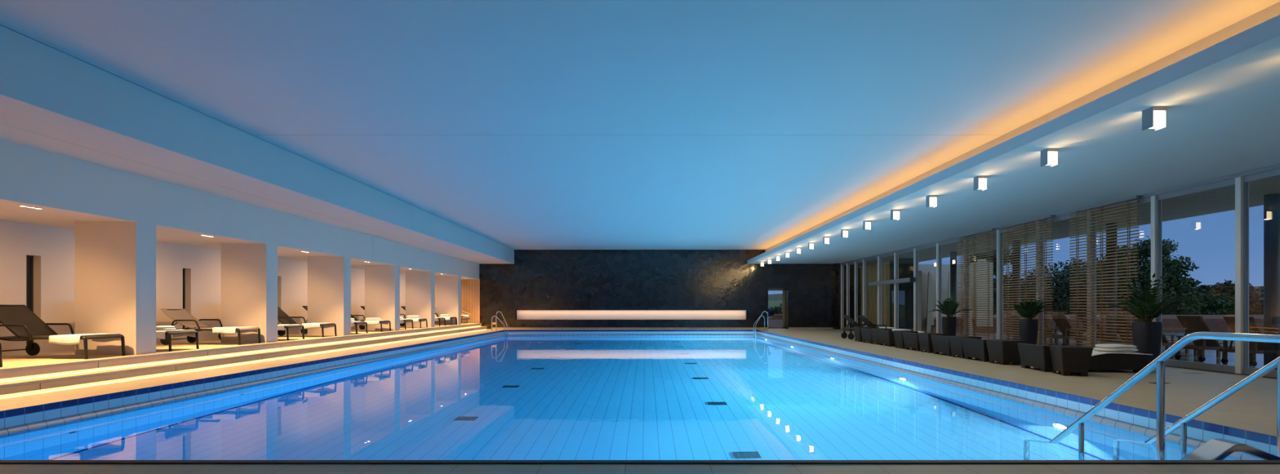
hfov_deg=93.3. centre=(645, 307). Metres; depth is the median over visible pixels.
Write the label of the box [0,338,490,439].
wall
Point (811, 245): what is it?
ceiling lamp
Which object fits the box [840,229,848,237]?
ceiling lamp
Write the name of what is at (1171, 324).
bank
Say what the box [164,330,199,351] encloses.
sun lounger
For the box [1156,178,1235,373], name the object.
window
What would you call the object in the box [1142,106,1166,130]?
ceiling lamp
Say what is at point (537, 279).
wall
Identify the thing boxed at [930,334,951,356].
side table
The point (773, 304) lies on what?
hill
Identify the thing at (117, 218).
wall
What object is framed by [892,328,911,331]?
folded towel
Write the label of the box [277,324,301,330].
towel
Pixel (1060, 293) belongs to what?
tree
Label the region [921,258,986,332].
wall
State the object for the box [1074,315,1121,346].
lounger
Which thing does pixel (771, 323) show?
kerb
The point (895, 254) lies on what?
window post
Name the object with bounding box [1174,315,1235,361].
lounger
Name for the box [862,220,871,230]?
ceiling lamp
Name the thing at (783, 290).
door
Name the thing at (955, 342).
lounger
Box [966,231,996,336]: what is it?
window
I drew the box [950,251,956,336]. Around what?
column
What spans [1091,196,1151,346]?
window
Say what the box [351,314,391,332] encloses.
sun lounger
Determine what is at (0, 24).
joint
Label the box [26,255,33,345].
window
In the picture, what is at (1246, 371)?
window
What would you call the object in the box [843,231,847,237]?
diffuser
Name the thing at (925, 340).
lounger
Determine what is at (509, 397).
pool water
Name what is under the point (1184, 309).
tree
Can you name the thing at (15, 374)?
step riser
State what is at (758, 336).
wall
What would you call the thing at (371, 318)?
folded towel
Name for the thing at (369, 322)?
towel
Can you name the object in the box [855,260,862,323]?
window
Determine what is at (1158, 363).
stair handrail
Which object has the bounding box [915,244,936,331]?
window
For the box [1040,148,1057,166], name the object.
ceiling lamp
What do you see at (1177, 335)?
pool
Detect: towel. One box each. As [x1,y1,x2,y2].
[48,333,120,345]
[155,325,175,330]
[155,329,195,339]
[212,326,257,334]
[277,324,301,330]
[302,322,333,328]
[351,321,364,327]
[364,317,381,320]
[364,320,388,324]
[400,319,411,323]
[406,315,419,318]
[406,318,425,322]
[439,314,449,316]
[440,316,455,320]
[879,327,895,328]
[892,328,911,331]
[1091,349,1152,356]
[1093,343,1137,351]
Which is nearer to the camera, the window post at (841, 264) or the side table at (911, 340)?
the side table at (911, 340)
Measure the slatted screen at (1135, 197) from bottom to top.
3.406 m
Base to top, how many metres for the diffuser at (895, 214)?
0.169 m
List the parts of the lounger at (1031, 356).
leg, leg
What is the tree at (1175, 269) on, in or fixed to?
on the ground
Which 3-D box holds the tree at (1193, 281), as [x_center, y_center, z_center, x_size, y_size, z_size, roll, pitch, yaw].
[56.576,-0.682,63.678,3.974,5.309,4.867,0,0,-32]
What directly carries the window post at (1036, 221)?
on the threshold
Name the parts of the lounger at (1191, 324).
backrest, backrest frame, leg, frame, armrest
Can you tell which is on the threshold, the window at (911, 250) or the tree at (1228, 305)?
the window at (911, 250)
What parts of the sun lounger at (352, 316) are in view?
seat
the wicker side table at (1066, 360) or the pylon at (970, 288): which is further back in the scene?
the pylon at (970, 288)
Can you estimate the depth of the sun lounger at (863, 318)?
21.09 m
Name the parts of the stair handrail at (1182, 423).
post, post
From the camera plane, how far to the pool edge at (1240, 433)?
8.95 m
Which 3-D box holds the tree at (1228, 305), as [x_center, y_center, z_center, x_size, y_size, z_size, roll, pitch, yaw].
[40.738,0.285,44.036,3.422,2.808,3.155,0,0,0]
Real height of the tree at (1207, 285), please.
4.379 m
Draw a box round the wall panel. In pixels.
[898,257,913,331]
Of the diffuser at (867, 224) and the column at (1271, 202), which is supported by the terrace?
the column at (1271, 202)
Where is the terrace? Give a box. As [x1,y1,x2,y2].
[924,332,1276,370]
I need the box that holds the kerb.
[768,320,782,327]
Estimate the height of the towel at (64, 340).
0.159 m
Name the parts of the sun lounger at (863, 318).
backrest frame, backrest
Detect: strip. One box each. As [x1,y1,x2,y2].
[0,329,484,398]
[0,460,1279,464]
[515,310,746,319]
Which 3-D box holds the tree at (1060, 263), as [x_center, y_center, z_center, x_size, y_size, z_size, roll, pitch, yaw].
[36.039,-1.330,50.119,4.986,5.613,4.779,0,0,-23]
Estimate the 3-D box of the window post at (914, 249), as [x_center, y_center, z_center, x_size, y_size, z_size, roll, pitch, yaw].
[10.395,-0.550,23.260,0.150,3.440,0.100,0,0,0]
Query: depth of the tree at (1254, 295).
60.88 m
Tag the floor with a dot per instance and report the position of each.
(1253, 408)
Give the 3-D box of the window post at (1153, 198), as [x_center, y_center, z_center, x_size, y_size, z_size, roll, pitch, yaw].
[10.395,-0.550,12.310,0.150,3.440,0.100,0,0,0]
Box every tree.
[768,306,773,316]
[770,306,782,315]
[775,303,782,314]
[969,247,1021,315]
[993,277,1053,315]
[1020,263,1117,315]
[1048,257,1104,313]
[1080,257,1151,315]
[1096,235,1204,315]
[1161,291,1205,315]
[1162,293,1232,315]
[1164,280,1216,313]
[1183,276,1211,292]
[1195,294,1235,315]
[1195,294,1249,314]
[1206,282,1255,312]
[1207,284,1217,293]
[1213,280,1261,313]
[1248,291,1263,315]
[1253,286,1263,293]
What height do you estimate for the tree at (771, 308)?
1.662 m
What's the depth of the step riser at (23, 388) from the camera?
10.70 m
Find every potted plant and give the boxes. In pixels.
[928,290,977,336]
[1013,297,1046,344]
[1108,270,1208,364]
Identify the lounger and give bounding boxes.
[0,305,125,359]
[0,342,2,367]
[160,308,261,345]
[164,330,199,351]
[217,306,304,340]
[277,306,336,337]
[300,306,367,334]
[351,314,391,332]
[359,306,413,329]
[400,306,445,326]
[400,314,427,328]
[435,313,457,325]
[840,315,865,339]
[856,315,911,331]
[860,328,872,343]
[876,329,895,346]
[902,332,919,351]
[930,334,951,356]
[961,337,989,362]
[1005,314,1069,343]
[1017,342,1147,373]
[1033,316,1086,345]
[1047,313,1119,346]
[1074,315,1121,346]
[1103,314,1189,353]
[1128,315,1222,356]
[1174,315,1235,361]
[1218,316,1263,366]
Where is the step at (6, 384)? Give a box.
[0,326,487,397]
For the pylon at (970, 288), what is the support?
on the terrace
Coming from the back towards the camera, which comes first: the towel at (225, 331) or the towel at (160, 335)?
the towel at (225, 331)
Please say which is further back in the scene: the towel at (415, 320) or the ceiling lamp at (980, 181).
the towel at (415, 320)
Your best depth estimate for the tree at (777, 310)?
59.90 m
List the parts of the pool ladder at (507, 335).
rail, rail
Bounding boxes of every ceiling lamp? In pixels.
[767,258,771,264]
[775,255,779,261]
[785,252,789,257]
[795,247,800,253]
[808,242,813,249]
[822,236,829,244]
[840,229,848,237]
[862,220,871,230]
[890,209,899,220]
[925,195,937,207]
[973,175,986,191]
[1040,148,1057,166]
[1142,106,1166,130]
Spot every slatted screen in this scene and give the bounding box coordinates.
[956,228,994,339]
[1000,214,1053,346]
[1068,195,1139,352]
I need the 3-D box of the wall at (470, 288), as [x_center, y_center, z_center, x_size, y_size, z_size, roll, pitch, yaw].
[-9.980,-0.332,32.490,2.140,2.336,0.220,0,0,0]
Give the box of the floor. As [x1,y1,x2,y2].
[0,328,1279,473]
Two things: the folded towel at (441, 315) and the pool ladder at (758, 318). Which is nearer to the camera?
the folded towel at (441, 315)
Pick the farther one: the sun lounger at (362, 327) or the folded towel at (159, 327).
the sun lounger at (362, 327)
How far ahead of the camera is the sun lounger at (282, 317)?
17.35 m
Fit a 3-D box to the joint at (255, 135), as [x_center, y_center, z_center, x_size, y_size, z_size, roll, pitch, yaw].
[-0.310,-3.095,10.830,13.380,0.011,0.010,0,0,0]
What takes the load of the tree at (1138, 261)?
on the ground
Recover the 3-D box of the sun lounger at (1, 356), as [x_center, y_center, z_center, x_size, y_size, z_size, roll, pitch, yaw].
[-9.847,0.397,8.074,1.746,0.880,0.814,0,0,0]
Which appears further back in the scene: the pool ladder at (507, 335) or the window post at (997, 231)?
the pool ladder at (507, 335)
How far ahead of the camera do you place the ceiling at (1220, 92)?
9.37 m
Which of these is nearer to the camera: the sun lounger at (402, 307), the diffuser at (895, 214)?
the diffuser at (895, 214)
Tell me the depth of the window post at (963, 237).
19.55 m
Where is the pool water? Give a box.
[0,336,1233,460]
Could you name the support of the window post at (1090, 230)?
on the threshold
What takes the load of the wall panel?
on the terrace
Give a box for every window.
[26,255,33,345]
[182,268,185,328]
[840,164,1279,377]
[841,263,846,328]
[847,262,854,328]
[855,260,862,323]
[864,257,877,327]
[879,253,893,327]
[896,248,913,328]
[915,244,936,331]
[938,238,963,333]
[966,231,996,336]
[1000,222,1035,339]
[1040,210,1086,345]
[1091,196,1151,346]
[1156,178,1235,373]
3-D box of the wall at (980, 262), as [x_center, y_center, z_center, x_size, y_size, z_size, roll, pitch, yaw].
[16.600,-0.480,29.900,0.800,3.500,0.600,0,0,0]
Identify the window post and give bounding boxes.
[840,264,844,328]
[846,263,849,327]
[854,261,857,324]
[862,259,866,327]
[877,256,881,328]
[893,253,898,328]
[913,248,918,331]
[936,243,942,333]
[963,237,969,336]
[996,230,1003,339]
[1035,221,1044,345]
[1086,209,1096,346]
[1151,195,1161,354]
[1235,176,1248,373]
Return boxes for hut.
[858,260,921,331]
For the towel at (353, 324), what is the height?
0.159 m
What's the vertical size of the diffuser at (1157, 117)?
0.169 m
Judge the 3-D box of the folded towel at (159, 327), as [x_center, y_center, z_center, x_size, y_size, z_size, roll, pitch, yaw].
[-9.440,0.407,11.780,0.360,0.088,0.340,0,0,0]
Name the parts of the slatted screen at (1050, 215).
head rail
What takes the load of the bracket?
attached to the floor
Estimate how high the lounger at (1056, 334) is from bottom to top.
1.037 m
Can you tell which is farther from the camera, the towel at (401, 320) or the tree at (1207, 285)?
the tree at (1207, 285)
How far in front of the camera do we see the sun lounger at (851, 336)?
22.19 m
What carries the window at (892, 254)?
on the threshold
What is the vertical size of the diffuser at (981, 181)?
0.169 m
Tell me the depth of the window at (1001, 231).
17.67 m
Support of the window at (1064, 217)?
on the threshold
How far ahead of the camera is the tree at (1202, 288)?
60.83 m
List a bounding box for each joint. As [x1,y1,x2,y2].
[0,24,511,248]
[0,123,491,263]
[255,134,1001,135]
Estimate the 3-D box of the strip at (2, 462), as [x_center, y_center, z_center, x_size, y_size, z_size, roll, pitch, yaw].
[-0.780,1.314,4.537,12.920,0.312,0.075,0,0,0]
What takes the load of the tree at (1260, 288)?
on the ground
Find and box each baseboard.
[492,327,767,328]
[788,327,832,328]
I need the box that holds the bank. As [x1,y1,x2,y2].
[931,315,1263,333]
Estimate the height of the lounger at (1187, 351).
1.037 m
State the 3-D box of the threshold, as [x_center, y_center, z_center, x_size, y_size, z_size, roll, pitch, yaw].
[10.390,1.174,14.950,0.220,0.032,34.900,0,0,0]
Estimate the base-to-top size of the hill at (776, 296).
8.888 m
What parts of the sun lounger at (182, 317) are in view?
backrest, armrest, armrest, frame, seat, leg, leg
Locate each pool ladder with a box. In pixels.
[490,311,508,337]
[752,311,768,337]
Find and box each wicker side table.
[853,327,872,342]
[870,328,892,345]
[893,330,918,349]
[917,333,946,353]
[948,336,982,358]
[986,339,1025,364]
[1048,345,1093,376]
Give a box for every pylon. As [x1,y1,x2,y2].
[925,271,933,332]
[947,271,950,301]
[969,288,973,332]
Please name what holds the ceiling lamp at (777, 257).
attached to the ceiling at (1220, 92)
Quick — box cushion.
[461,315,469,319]
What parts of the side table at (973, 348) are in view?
leg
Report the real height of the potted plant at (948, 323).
1.722 m
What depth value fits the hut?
29.47 m
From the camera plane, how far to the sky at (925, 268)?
32.00 m
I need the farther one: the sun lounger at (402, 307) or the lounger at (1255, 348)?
the sun lounger at (402, 307)
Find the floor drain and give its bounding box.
[1181,372,1203,373]
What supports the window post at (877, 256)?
on the threshold
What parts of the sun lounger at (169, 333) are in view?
leg, seat, leg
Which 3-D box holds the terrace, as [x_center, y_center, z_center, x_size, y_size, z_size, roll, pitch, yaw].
[13.390,1.450,15.000,5.620,0.440,38.000,0,0,0]
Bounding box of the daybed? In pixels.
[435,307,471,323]
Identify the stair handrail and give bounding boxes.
[1048,331,1279,460]
[1144,356,1279,457]
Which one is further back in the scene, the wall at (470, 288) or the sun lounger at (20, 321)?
the wall at (470, 288)
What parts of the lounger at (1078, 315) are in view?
backrest, frame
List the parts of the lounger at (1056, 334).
leg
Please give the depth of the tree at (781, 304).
61.91 m
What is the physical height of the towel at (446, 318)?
0.159 m
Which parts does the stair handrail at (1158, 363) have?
post, post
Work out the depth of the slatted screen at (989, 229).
18.70 m
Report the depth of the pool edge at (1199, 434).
9.48 m
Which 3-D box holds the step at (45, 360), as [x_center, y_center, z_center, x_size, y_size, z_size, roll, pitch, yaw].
[-9.970,1.003,14.760,2.560,0.334,34.520,0,0,0]
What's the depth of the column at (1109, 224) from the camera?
16.27 m
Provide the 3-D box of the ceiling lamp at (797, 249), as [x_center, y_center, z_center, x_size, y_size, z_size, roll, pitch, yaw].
[5.958,-2.212,23.661,0.156,0.235,0.155,0,0,0]
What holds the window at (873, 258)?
on the threshold
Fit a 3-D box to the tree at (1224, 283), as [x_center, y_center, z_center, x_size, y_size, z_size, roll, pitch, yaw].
[60.971,-0.498,64.096,4.568,4.470,4.806,0,0,0]
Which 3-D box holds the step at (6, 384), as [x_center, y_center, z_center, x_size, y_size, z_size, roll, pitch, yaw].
[-8.550,1.087,14.560,0.480,0.167,34.120,0,0,0]
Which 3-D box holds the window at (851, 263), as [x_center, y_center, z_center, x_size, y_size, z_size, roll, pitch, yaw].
[10.395,-0.550,30.500,0.070,3.440,1.100,0,0,0]
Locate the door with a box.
[768,288,785,328]
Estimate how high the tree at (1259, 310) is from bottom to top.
3.937 m
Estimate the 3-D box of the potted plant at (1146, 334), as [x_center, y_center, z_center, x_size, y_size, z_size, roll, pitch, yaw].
[9.855,0.221,11.655,1.666,1.898,1.192,0,0,10]
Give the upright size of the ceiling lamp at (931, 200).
0.235 m
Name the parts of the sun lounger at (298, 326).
leg, seat, leg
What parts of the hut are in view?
post, post, post, post, corner panel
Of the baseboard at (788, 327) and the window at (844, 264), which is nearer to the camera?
the window at (844, 264)
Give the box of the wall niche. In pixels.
[0,219,435,355]
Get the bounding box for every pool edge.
[0,329,1276,446]
[0,331,1276,455]
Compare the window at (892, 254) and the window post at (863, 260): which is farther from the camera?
the window post at (863, 260)
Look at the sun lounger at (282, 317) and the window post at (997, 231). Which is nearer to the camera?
the sun lounger at (282, 317)
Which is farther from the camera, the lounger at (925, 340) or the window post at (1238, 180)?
the lounger at (925, 340)
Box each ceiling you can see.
[0,0,1279,249]
[0,25,514,263]
[746,1,1279,263]
[850,175,1279,266]
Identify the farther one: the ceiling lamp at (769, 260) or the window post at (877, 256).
the ceiling lamp at (769, 260)
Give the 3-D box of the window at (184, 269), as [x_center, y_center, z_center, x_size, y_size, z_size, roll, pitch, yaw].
[-11.210,-0.130,14.546,0.040,1.620,0.260,0,0,0]
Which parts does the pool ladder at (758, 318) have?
rail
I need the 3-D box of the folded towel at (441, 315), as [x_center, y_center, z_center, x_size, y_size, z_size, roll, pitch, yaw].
[-9.440,0.390,28.364,0.420,0.125,0.340,0,0,0]
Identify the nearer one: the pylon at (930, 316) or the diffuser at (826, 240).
the diffuser at (826, 240)
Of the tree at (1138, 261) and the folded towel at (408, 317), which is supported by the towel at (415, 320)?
the folded towel at (408, 317)
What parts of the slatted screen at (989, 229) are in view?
head rail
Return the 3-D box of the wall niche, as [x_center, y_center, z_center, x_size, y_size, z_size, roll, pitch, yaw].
[-11.150,-0.332,15.000,0.200,2.336,35.000,0,0,0]
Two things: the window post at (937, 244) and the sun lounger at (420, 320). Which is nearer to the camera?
the window post at (937, 244)
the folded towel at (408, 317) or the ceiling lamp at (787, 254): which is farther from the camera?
the ceiling lamp at (787, 254)
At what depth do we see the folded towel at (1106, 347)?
10.84 m
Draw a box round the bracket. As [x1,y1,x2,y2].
[1179,438,1279,460]
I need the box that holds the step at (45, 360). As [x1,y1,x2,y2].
[0,323,481,381]
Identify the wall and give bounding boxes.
[0,138,479,355]
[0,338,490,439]
[461,279,479,323]
[479,249,858,329]
[758,336,1234,460]
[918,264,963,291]
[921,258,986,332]
[969,262,993,327]
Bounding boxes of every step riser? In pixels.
[0,324,481,379]
[0,327,486,395]
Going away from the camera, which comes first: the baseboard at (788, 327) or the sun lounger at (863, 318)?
the sun lounger at (863, 318)
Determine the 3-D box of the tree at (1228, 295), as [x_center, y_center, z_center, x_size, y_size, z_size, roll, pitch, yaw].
[42.758,0.344,45.108,3.244,2.822,3.090,0,0,0]
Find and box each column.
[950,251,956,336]
[1012,240,1020,340]
[1106,222,1116,344]
[1263,193,1279,368]
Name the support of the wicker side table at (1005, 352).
on the floor
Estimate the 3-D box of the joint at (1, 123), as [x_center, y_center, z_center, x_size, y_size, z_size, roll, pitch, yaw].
[-8.169,-2.334,14.925,0.006,0.011,34.850,0,0,0]
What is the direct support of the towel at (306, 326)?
on the sun lounger at (282, 317)
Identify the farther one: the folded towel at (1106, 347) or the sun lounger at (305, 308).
the sun lounger at (305, 308)
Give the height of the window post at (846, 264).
3.440 m
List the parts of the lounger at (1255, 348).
leg, armrest, frame, backrest frame, backrest, leg, armrest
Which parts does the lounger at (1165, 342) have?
backrest, backrest frame, armrest, frame, leg, leg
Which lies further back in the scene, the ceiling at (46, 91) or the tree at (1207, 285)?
the tree at (1207, 285)
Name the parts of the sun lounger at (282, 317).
backrest, armrest, seat, leg, leg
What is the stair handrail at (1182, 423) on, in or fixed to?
on the floor
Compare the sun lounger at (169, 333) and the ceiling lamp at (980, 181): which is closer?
the ceiling lamp at (980, 181)
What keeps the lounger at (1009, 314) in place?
on the terrace
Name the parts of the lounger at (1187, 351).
backrest, frame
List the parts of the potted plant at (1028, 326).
planter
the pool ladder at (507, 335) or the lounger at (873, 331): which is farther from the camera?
the pool ladder at (507, 335)
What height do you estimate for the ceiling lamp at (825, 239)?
0.235 m
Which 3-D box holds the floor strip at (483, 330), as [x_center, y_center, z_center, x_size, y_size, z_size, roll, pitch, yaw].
[-8.320,1.321,14.950,0.080,0.299,34.900,0,0,0]
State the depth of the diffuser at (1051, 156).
8.86 m
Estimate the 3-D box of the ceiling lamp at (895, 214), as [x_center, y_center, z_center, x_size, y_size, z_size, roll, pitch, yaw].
[5.958,-2.212,14.454,0.156,0.235,0.155,0,0,0]
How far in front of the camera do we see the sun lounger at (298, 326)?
15.26 m
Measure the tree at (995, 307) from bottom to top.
4.349 m
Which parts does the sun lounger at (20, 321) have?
armrest, backrest, backrest frame, frame, armrest, seat, leg, leg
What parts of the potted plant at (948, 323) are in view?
planter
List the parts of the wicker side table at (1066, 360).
leg, leg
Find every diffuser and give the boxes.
[824,238,828,243]
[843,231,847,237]
[865,222,870,229]
[893,211,898,219]
[929,197,935,206]
[978,178,985,189]
[1047,151,1056,164]
[1151,111,1164,128]
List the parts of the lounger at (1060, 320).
backrest, backrest frame, frame, armrest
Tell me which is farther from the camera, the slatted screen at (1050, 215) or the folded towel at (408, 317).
the folded towel at (408, 317)
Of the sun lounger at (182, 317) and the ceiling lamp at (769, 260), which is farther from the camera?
the ceiling lamp at (769, 260)
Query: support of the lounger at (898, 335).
on the floor
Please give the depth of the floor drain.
10.69 m
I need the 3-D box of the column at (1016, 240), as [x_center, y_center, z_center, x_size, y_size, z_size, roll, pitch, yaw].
[12.600,-0.520,20.560,0.250,3.500,0.250,0,0,0]
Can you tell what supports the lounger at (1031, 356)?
on the floor
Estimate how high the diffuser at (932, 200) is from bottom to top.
0.169 m
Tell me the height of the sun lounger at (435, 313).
0.880 m
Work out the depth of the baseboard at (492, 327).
32.39 m
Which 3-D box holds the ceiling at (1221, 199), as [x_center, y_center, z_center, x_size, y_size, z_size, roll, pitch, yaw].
[12.165,-2.450,15.000,3.070,0.360,38.000,0,0,0]
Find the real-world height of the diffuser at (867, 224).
0.169 m
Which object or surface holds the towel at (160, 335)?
on the sun lounger at (169, 333)
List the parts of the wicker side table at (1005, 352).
leg, leg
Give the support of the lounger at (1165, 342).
on the terrace
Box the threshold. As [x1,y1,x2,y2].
[840,328,1276,379]
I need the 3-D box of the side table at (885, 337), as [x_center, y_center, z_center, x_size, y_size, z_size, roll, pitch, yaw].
[8.065,0.931,18.350,1.768,0.478,0.918,0,0,0]
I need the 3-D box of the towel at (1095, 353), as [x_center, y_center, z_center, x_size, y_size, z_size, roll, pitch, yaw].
[8.262,0.823,11.190,1.506,0.133,0.882,0,0,6]
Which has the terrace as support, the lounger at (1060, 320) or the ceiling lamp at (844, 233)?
the lounger at (1060, 320)
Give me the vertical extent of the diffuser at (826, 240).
0.169 m
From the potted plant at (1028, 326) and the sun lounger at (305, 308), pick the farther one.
the sun lounger at (305, 308)
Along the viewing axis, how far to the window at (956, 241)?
21.36 m
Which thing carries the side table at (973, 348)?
on the floor
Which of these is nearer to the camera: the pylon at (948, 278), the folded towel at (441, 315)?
the folded towel at (441, 315)
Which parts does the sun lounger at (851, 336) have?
backrest, backrest frame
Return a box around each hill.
[768,286,1258,301]
[768,300,1075,315]
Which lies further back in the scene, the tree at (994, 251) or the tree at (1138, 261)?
the tree at (1138, 261)
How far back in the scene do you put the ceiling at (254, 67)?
8.26 m
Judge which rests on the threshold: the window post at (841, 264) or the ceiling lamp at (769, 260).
the window post at (841, 264)
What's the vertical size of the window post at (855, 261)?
3.440 m

